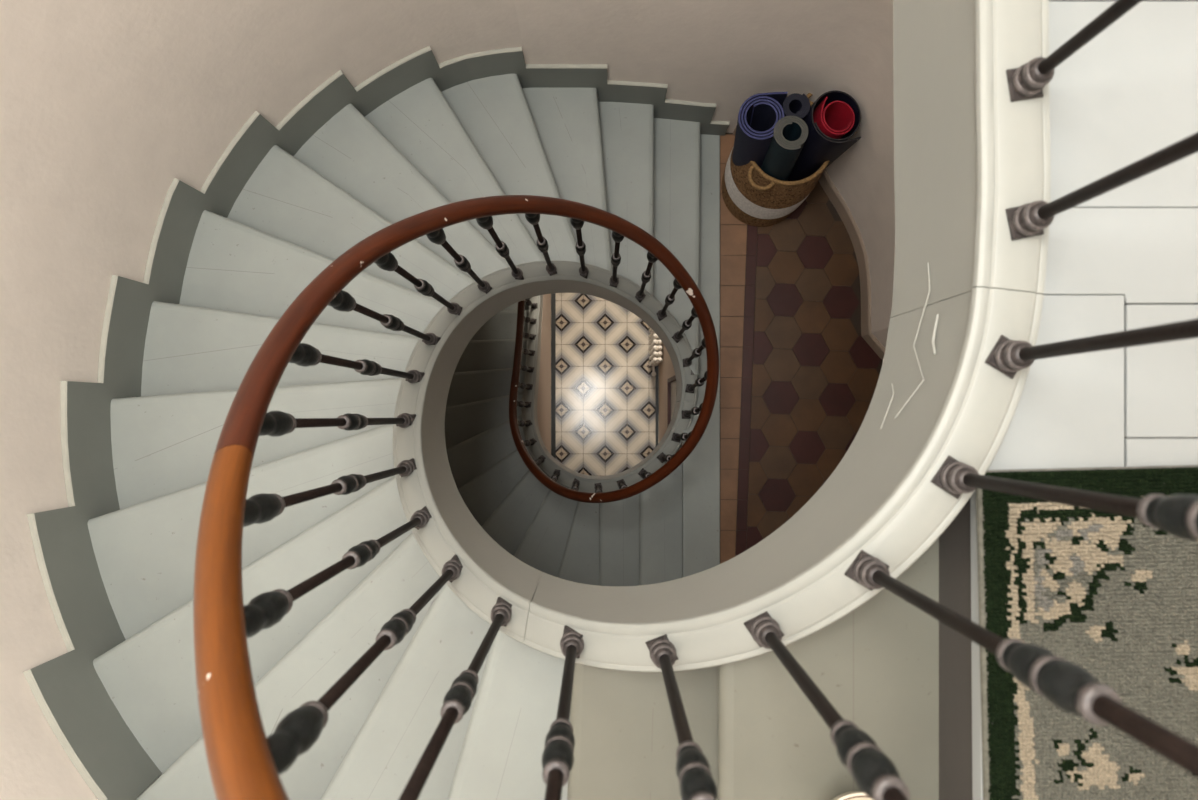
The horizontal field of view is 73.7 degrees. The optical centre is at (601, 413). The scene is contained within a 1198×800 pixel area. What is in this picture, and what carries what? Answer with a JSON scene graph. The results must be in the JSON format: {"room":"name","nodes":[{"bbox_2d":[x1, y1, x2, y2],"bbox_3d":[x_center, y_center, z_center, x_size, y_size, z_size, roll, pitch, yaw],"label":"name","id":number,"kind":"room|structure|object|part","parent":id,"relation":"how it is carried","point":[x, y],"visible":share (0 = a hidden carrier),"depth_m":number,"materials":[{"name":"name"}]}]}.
{"room":"spiral stairwell","nodes":[
{"label":"spiral stairwell","id":0,"kind":"room"},
{"bbox_2d":[0,0,526,799],"bbox_3d":[-0.746,0.262,2.815,1.845,9.350,3.562,-16,90,0],"label":"wall","id":1,"kind":"structure","parent":0,"point":[104,104],"depth_m":2.28,"materials":[{"name":"paint"}]},
{"bbox_2d":[551,293,657,458],"bbox_3d":[0.029,-1.000,7.494,1.005,0.012,6.000,0,90,0],"label":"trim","id":2,"kind":"structure","parent":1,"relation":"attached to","point":[553,295],"depth_m":7.49,"materials":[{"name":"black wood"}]},
{"bbox_2d":[537,294,550,453],"bbox_3d":[-0.501,-1.050,6.485,0.050,2.009,2.940,0,90,0],"label":"wall","id":3,"kind":"structure","parent":0,"point":[544,389],"depth_m":6.77,"materials":[{"name":"paint"}]},
{"bbox_2d":[556,293,658,475],"bbox_3d":[-0.532,-1.000,7.565,2.335,0.150,6.400,0,90,0],"label":"floor","id":4,"kind":"structure","parent":0,"point":[606,386],"depth_m":7.49,"materials":[{"name":"tile"}]},
{"bbox_2d":[445,134,719,586],"bbox_3d":[-0.485,-0.456,5.927,2.230,3.456,4.131,0,90,0],"label":"staircase","id":5,"kind":"structure","parent":4,"relation":"on","point":[669,530],"depth_m":4.77,"materials":[{"name":"paint"}]},
{"bbox_2d":[193,0,1197,799],"bbox_3d":[0.010,-1.033,3.546,1.250,6.942,2.976,0,90,0],"label":"banister","id":6,"kind":"object","parent":5,"relation":"on","point":[244,763],"visible":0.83,"depth_m":1.08,"materials":[{"name":"brown wood"}]},
{"bbox_3d":[0.332,-0.390,0.653,0.910,1.155,2.069,37,90,0],"label":"handrail","id":7,"kind":"part","parent":6,"relation":"part of","materials":[{"name":"brown wood"}]},
{"bbox_3d":[-0.527,0.146,1.211,0.045,0.162,0.046,-27,90,0],"label":"cap knob","id":8,"kind":"part","parent":6,"relation":"part of","materials":[{"name":"metal"}]},
{"bbox_3d":[-0.448,0.263,1.041,0.045,0.162,0.046,-42,90,0],"label":"cap knob","id":9,"kind":"part","parent":6,"relation":"part of","materials":[{"name":"metal"}]},
{"bbox_3d":[-0.574,0.018,1.381,0.045,0.162,0.046,-13,90,0],"label":"cap knob","id":10,"kind":"part","parent":6,"relation":"part of","materials":[{"name":"metal"}]},
{"bbox_3d":[-0.341,0.357,0.871,0.046,0.162,0.045,31,90,0],"label":"cap knob","id":11,"kind":"part","parent":6,"relation":"part of","materials":[{"name":"metal"}]},
{"bbox_3d":[-0.588,-0.116,1.551,0.045,0.162,0.046,0,90,0],"label":"cap knob","id":12,"kind":"part","parent":6,"relation":"part of","materials":[{"name":"metal"}]},
{"bbox_3d":[-0.569,-0.247,1.721,0.045,0.162,0.046,13,90,0],"label":"cap knob","id":13,"kind":"part","parent":6,"relation":"part of","materials":[{"name":"metal"}]},
{"bbox_3d":[-0.526,0.147,1.663,0.039,0.138,0.040,-27,90,0],"label":"knob","id":14,"kind":"part","parent":6,"relation":"part of","materials":[{"name":"metal"}]},
{"bbox_3d":[-0.572,0.019,1.833,0.039,0.138,0.040,-13,90,0],"label":"knob","id":15,"kind":"part","parent":6,"relation":"part of","materials":[{"name":"metal"}]},
{"bbox_3d":[-0.448,0.262,1.493,0.039,0.138,0.040,-42,90,0],"label":"knob","id":16,"kind":"part","parent":6,"relation":"part of","materials":[{"name":"metal"}]},
{"bbox_3d":[-0.586,-0.115,2.003,0.039,0.138,0.040,0,90,0],"label":"knob","id":17,"kind":"part","parent":6,"relation":"part of","materials":[{"name":"metal"}]},
{"bbox_3d":[-0.518,-0.368,1.891,0.045,0.162,0.046,29,90,0],"label":"cap knob","id":18,"kind":"part","parent":6,"relation":"part of","materials":[{"name":"metal"}]},
{"bbox_3d":[-0.569,-0.247,2.173,0.039,0.138,0.040,13,90,0],"label":"knob","id":19,"kind":"part","parent":6,"relation":"part of","materials":[{"name":"metal"}]},
{"bbox_3d":[-0.339,0.355,1.323,0.040,0.138,0.039,31,90,0],"label":"knob","id":20,"kind":"part","parent":6,"relation":"part of","materials":[{"name":"metal"}]},
{"bbox_3d":[-0.570,0.018,2.328,0.046,0.046,0.008,-2,129,13],"label":"plate","id":21,"kind":"part","parent":6,"relation":"part of","materials":[{"name":"grey metal"}]},
{"bbox_3d":[-0.525,0.145,2.158,0.046,0.046,0.008,-29,128,-2],"label":"plate","id":22,"kind":"part","parent":6,"relation":"part of","materials":[{"name":"grey metal"}]},
{"bbox_3d":[-0.449,0.259,1.988,0.046,0.046,0.008,-43,129,-1],"label":"plate","id":23,"kind":"part","parent":6,"relation":"part of","materials":[{"name":"grey metal"}]},
{"bbox_3d":[-0.520,-0.369,2.343,0.039,0.138,0.040,29,90,0],"label":"knob","id":24,"kind":"part","parent":6,"relation":"part of","materials":[{"name":"metal"}]},
{"bbox_3d":[-0.433,-0.469,2.061,0.046,0.162,0.045,-44,91,0],"label":"cap knob","id":25,"kind":"part","parent":6,"relation":"part of","materials":[{"name":"metal"}]},
{"bbox_3d":[-0.339,0.352,1.818,0.008,0.046,0.046,32,99,-40],"label":"plate","id":26,"kind":"part","parent":6,"relation":"part of","materials":[{"name":"grey metal"}]},
{"bbox_3d":[-0.204,0.407,1.156,0.040,0.138,0.039,15,90,0],"label":"knob","id":27,"kind":"part","parent":6,"relation":"part of","materials":[{"name":"metal"}]},
{"bbox_3d":[-0.437,-0.472,2.513,0.040,0.138,0.039,-44,91,0],"label":"knob","id":28,"kind":"part","parent":6,"relation":"part of","materials":[{"name":"metal"}]},
{"bbox_3d":[-0.071,-1.059,3.771,1.088,5.139,2.944,0,90,0],"label":"handrail","id":29,"kind":"part","parent":6,"relation":"part of","materials":[{"name":"red wood"}]},
{"bbox_3d":[-0.331,-0.549,2.231,0.046,0.162,0.045,-29,90,0],"label":"cap knob","id":30,"kind":"part","parent":6,"relation":"part of","materials":[{"name":"metal"}]},
{"bbox_3d":[-0.333,-0.551,2.683,0.040,0.138,0.039,-29,90,0],"label":"knob","id":31,"kind":"part","parent":6,"relation":"part of","materials":[{"name":"metal"}]},
{"bbox_3d":[-0.206,0.408,1.650,0.008,0.046,0.046,15,91,-42],"label":"plate","id":32,"kind":"part","parent":6,"relation":"part of","materials":[{"name":"grey metal"}]},
{"bbox_3d":[-0.210,-0.603,2.401,0.046,0.162,0.045,-15,90,0],"label":"cap knob","id":33,"kind":"part","parent":6,"relation":"part of","materials":[{"name":"metal"}]},
{"bbox_3d":[-0.211,-0.603,2.853,0.040,0.138,0.039,-15,90,0],"label":"knob","id":34,"kind":"part","parent":6,"relation":"part of","materials":[{"name":"metal"}]},
{"bbox_3d":[-0.054,0.424,1.004,0.040,0.137,0.039,0,90,0],"label":"knob","id":35,"kind":"part","parent":6,"relation":"part of","materials":[{"name":"metal"}]},
{"bbox_3d":[-0.057,0.427,1.496,0.046,0.008,0.046,17,102,41],"label":"plate","id":36,"kind":"part","parent":6,"relation":"part of","materials":[{"name":"grey metal"}]},
{"bbox_3d":[-0.079,-0.627,2.571,0.046,0.162,0.045,-1,90,0],"label":"cap knob","id":37,"kind":"part","parent":6,"relation":"part of","materials":[{"name":"metal"}]},
{"bbox_3d":[-0.079,-0.626,3.023,0.040,0.138,0.039,-1,90,0],"label":"knob","id":38,"kind":"part","parent":6,"relation":"part of","materials":[{"name":"metal"}]},
{"bbox_3d":[0.057,-0.614,3.187,0.040,0.138,0.039,13,89,0],"label":"knob","id":39,"kind":"part","parent":6,"relation":"part of","materials":[{"name":"metal"}]},
{"bbox_3d":[0.058,-0.620,2.737,0.046,0.161,0.045,13,89,0],"label":"cap knob","id":40,"kind":"part","parent":6,"relation":"part of","materials":[{"name":"metal"}]},
{"bbox_3d":[0.185,-0.570,3.329,0.040,0.135,0.039,26,89,0],"label":"knob","id":41,"kind":"part","parent":6,"relation":"part of","materials":[{"name":"metal"}]},
{"bbox_3d":[0.187,-0.577,2.885,0.046,0.159,0.045,26,89,0],"label":"cap knob","id":42,"kind":"part","parent":6,"relation":"part of","materials":[{"name":"metal"}]},
{"bbox_3d":[0.102,0.407,1.370,0.046,0.008,0.046,-32,80,35],"label":"plate","id":43,"kind":"part","parent":6,"relation":"part of","materials":[{"name":"grey metal"}]},
{"bbox_3d":[0.294,-0.493,3.448,0.040,0.133,0.039,41,89,0],"label":"knob","id":44,"kind":"part","parent":6,"relation":"part of","materials":[{"name":"metal"}]},
{"bbox_3d":[0.295,-0.499,3.013,0.046,0.156,0.045,41,89,0],"label":"cap knob","id":45,"kind":"part","parent":6,"relation":"part of","materials":[{"name":"metal"}]},
{"bbox_3d":[0.378,-0.395,3.549,0.039,0.130,0.040,-33,89,0],"label":"knob","id":46,"kind":"part","parent":6,"relation":"part of","materials":[{"name":"metal"}]},
{"bbox_3d":[0.376,-0.403,3.123,0.045,0.153,0.046,-33,89,0],"label":"cap knob","id":47,"kind":"part","parent":6,"relation":"part of","materials":[{"name":"metal"}]},
{"bbox_3d":[0.433,-0.277,3.639,0.039,0.128,0.040,-18,88,0],"label":"knob","id":48,"kind":"part","parent":6,"relation":"part of","materials":[{"name":"metal"}]},
{"bbox_3d":[0.103,0.402,0.877,0.040,0.138,0.039,-15,90,0],"label":"knob","id":49,"kind":"part","parent":6,"relation":"part of","materials":[{"name":"metal"}]},
{"bbox_3d":[0.255,0.341,1.261,0.046,0.008,0.046,-37,87,29],"label":"plate","id":50,"kind":"part","parent":6,"relation":"part of","materials":[{"name":"grey metal"}]},
{"bbox_3d":[0.392,0.232,1.181,0.046,0.008,0.046,31,106,4],"label":"plate","id":51,"kind":"part","parent":6,"relation":"part of","materials":[{"name":"grey metal"}]},
{"bbox_3d":[0.255,0.336,0.770,0.040,0.137,0.039,-31,90,0],"label":"knob","id":52,"kind":"part","parent":6,"relation":"part of","materials":[{"name":"metal"}]},
{"bbox_3d":[0.507,0.092,1.152,0.046,0.008,0.046,33,95,0],"label":"plate","id":53,"kind":"part","parent":6,"relation":"part of","materials":[{"name":"grey metal"}]},
{"bbox_3d":[0.583,-0.082,1.147,0.046,0.008,0.046,31,91,0],"label":"plate","id":54,"kind":"part","parent":6,"relation":"part of","materials":[{"name":"grey metal"}]},
{"bbox_3d":[0.608,-0.276,1.147,0.046,0.008,0.046,-11,90,0],"label":"plate","id":55,"kind":"part","parent":6,"relation":"part of","materials":[{"name":"grey metal"}]},
{"bbox_3d":[0.608,-0.474,1.147,0.046,0.008,0.046,-9,90,0],"label":"plate","id":56,"kind":"part","parent":6,"relation":"part of","materials":[{"name":"grey metal"}]},
{"bbox_3d":[0.391,0.229,0.692,0.040,0.137,0.039,-45,90,0],"label":"knob","id":57,"kind":"part","parent":6,"relation":"part of","materials":[{"name":"metal"}]},
{"bbox_3d":[0.504,0.088,0.660,0.039,0.137,0.040,31,90,1],"label":"knob","id":58,"kind":"part","parent":6,"relation":"part of","materials":[{"name":"metal"}]},
{"bbox_2d":[649,328,661,375],"bbox_3d":[0.478,-0.642,7.139,0.085,0.699,0.598,0,90,0],"label":"radiator","id":59,"kind":"object","parent":4,"relation":"on","point":[655,352],"visible":0.55,"depth_m":6.91,"materials":[{"name":"metal"}]},
{"bbox_2d":[659,342,681,445],"bbox_3d":[0.585,-1.295,5.980,0.100,3.020,5.810,0,90,0],"label":"wall","id":60,"kind":"structure","parent":0,"point":[666,369],"depth_m":6.92,"materials":[{"name":"paint"}]},
{"bbox_2d":[667,375,676,427],"bbox_3d":[0.517,-0.077,5.715,0.033,0.750,0.375,0,90,0],"label":"picture frame","id":61,"kind":"object","parent":60,"relation":"attached to","point":[671,382],"visible":0.34,"depth_m":6.01,"materials":[{"name":"brown wood"}]},
{"bbox_2d":[671,381,675,418],"bbox_3d":[0.528,-0.077,5.715,0.006,0.694,0.319,0,90,0],"label":"print","id":62,"kind":"object","parent":61,"relation":"attached to","point":[673,383],"depth_m":5.84,"materials":[{"name":"paper"}]},
{"bbox_2d":[514,0,894,348],"bbox_3d":[0.795,-1.264,2.915,2.313,3.090,0.798,34,90,0],"label":"wall","id":63,"kind":"structure","parent":0,"point":[724,53],"depth_m":3.33,"materials":[{"name":"paint"}]},
{"bbox_2d":[733,125,884,358],"bbox_3d":[1.201,-0.964,4.200,0.284,0.125,1.445,-33,90,0],"label":"baseboard","id":64,"kind":"structure","parent":63,"relation":"attached to","point":[828,186],"depth_m":4.18,"materials":[{"name":"paint"}]},
{"bbox_2d":[720,133,882,563],"bbox_3d":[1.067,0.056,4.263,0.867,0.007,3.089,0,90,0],"label":"floor","id":65,"kind":"structure","parent":0,"point":[816,219],"depth_m":4.26,"materials":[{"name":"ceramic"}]},
{"bbox_2d":[23,0,1050,799],"bbox_3d":[-0.474,0.018,2.872,2.292,3.444,3.189,0,90,0],"label":"staircase","id":66,"kind":"structure","parent":65,"relation":"on","point":[116,564],"depth_m":2.05,"materials":[{"name":"paint"}]},
{"bbox_2d":[832,791,872,799],"bbox_3d":[0.419,0.687,1.326,0.156,0.086,0.156,0,90,0],"label":"bowl","id":67,"kind":"object","parent":66,"relation":"on","point":[853,795],"visible":0.75,"depth_m":1.30,"materials":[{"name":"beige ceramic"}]},
{"bbox_2d":[721,93,828,226],"bbox_3d":[0.857,-1.243,3.962,0.452,0.595,0.496,0,90,0],"label":"basket","id":68,"kind":"object","parent":65,"relation":"on","point":[756,198],"visible":0.5,"depth_m":3.90,"materials":[{"name":"wicker"}]},
{"bbox_2d":[732,92,787,167],"bbox_3d":[0.735,-1.257,3.828,0.297,0.838,0.238,0,90,0],"label":"yoga mat","id":69,"kind":"object","parent":68,"relation":"in","point":[758,116],"visible":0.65,"depth_m":3.48,"materials":[{"name":"blue plastic"}]},
{"bbox_3d":[0.721,-1.072,3.680,0.139,0.030,0.077,38,90,0],"label":"handle","id":70,"kind":"part","parent":68,"relation":"part of","materials":[{"name":"wicker"}]},
{"bbox_2d":[761,116,807,180],"bbox_3d":[0.828,-1.151,3.817,0.148,0.853,0.250,-26,90,0],"label":"yoga mat","id":71,"kind":"object","parent":68,"relation":"in","point":[786,145],"visible":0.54,"depth_m":3.46,"materials":[{"name":"teal plastic"}]},
{"bbox_2d":[781,93,809,119],"bbox_3d":[0.846,-1.333,3.837,0.130,0.799,0.132,0,90,0],"label":"yoga mat","id":72,"kind":"object","parent":68,"relation":"in","point":[795,104],"visible":0.34,"depth_m":3.44,"materials":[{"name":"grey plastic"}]},
{"bbox_2d":[788,90,860,180],"bbox_3d":[0.961,-1.262,3.827,0.307,0.839,0.245,0,90,0],"label":"yoga mat","id":73,"kind":"object","parent":68,"relation":"in","point":[818,148],"visible":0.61,"depth_m":3.50,"materials":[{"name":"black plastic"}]},
{"bbox_2d":[813,97,854,138],"bbox_3d":[0.967,-1.272,3.837,0.251,0.814,0.185,0,90,0],"label":"yoga mat","id":74,"kind":"object","parent":68,"relation":"in","point":[837,118],"visible":0.35,"depth_m":3.48,"materials":[{"name":"red plastic"}]},
{"bbox_2d":[970,0,1197,799],"bbox_3d":[1.583,0.050,1.280,2.034,0.160,3.100,0,90,0],"label":"floor","id":75,"kind":"structure","parent":0,"point":[1125,257],"depth_m":1.20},
{"bbox_2d":[976,465,1197,799],"bbox_3d":[1.038,0.697,1.190,0.929,0.018,1.246,-1,90,0],"label":"rug","id":76,"kind":"object","parent":75,"relation":"on","point":[1112,596],"visible":0.82,"depth_m":1.19,"materials":[{"name":"grey carpet"}]}
]}

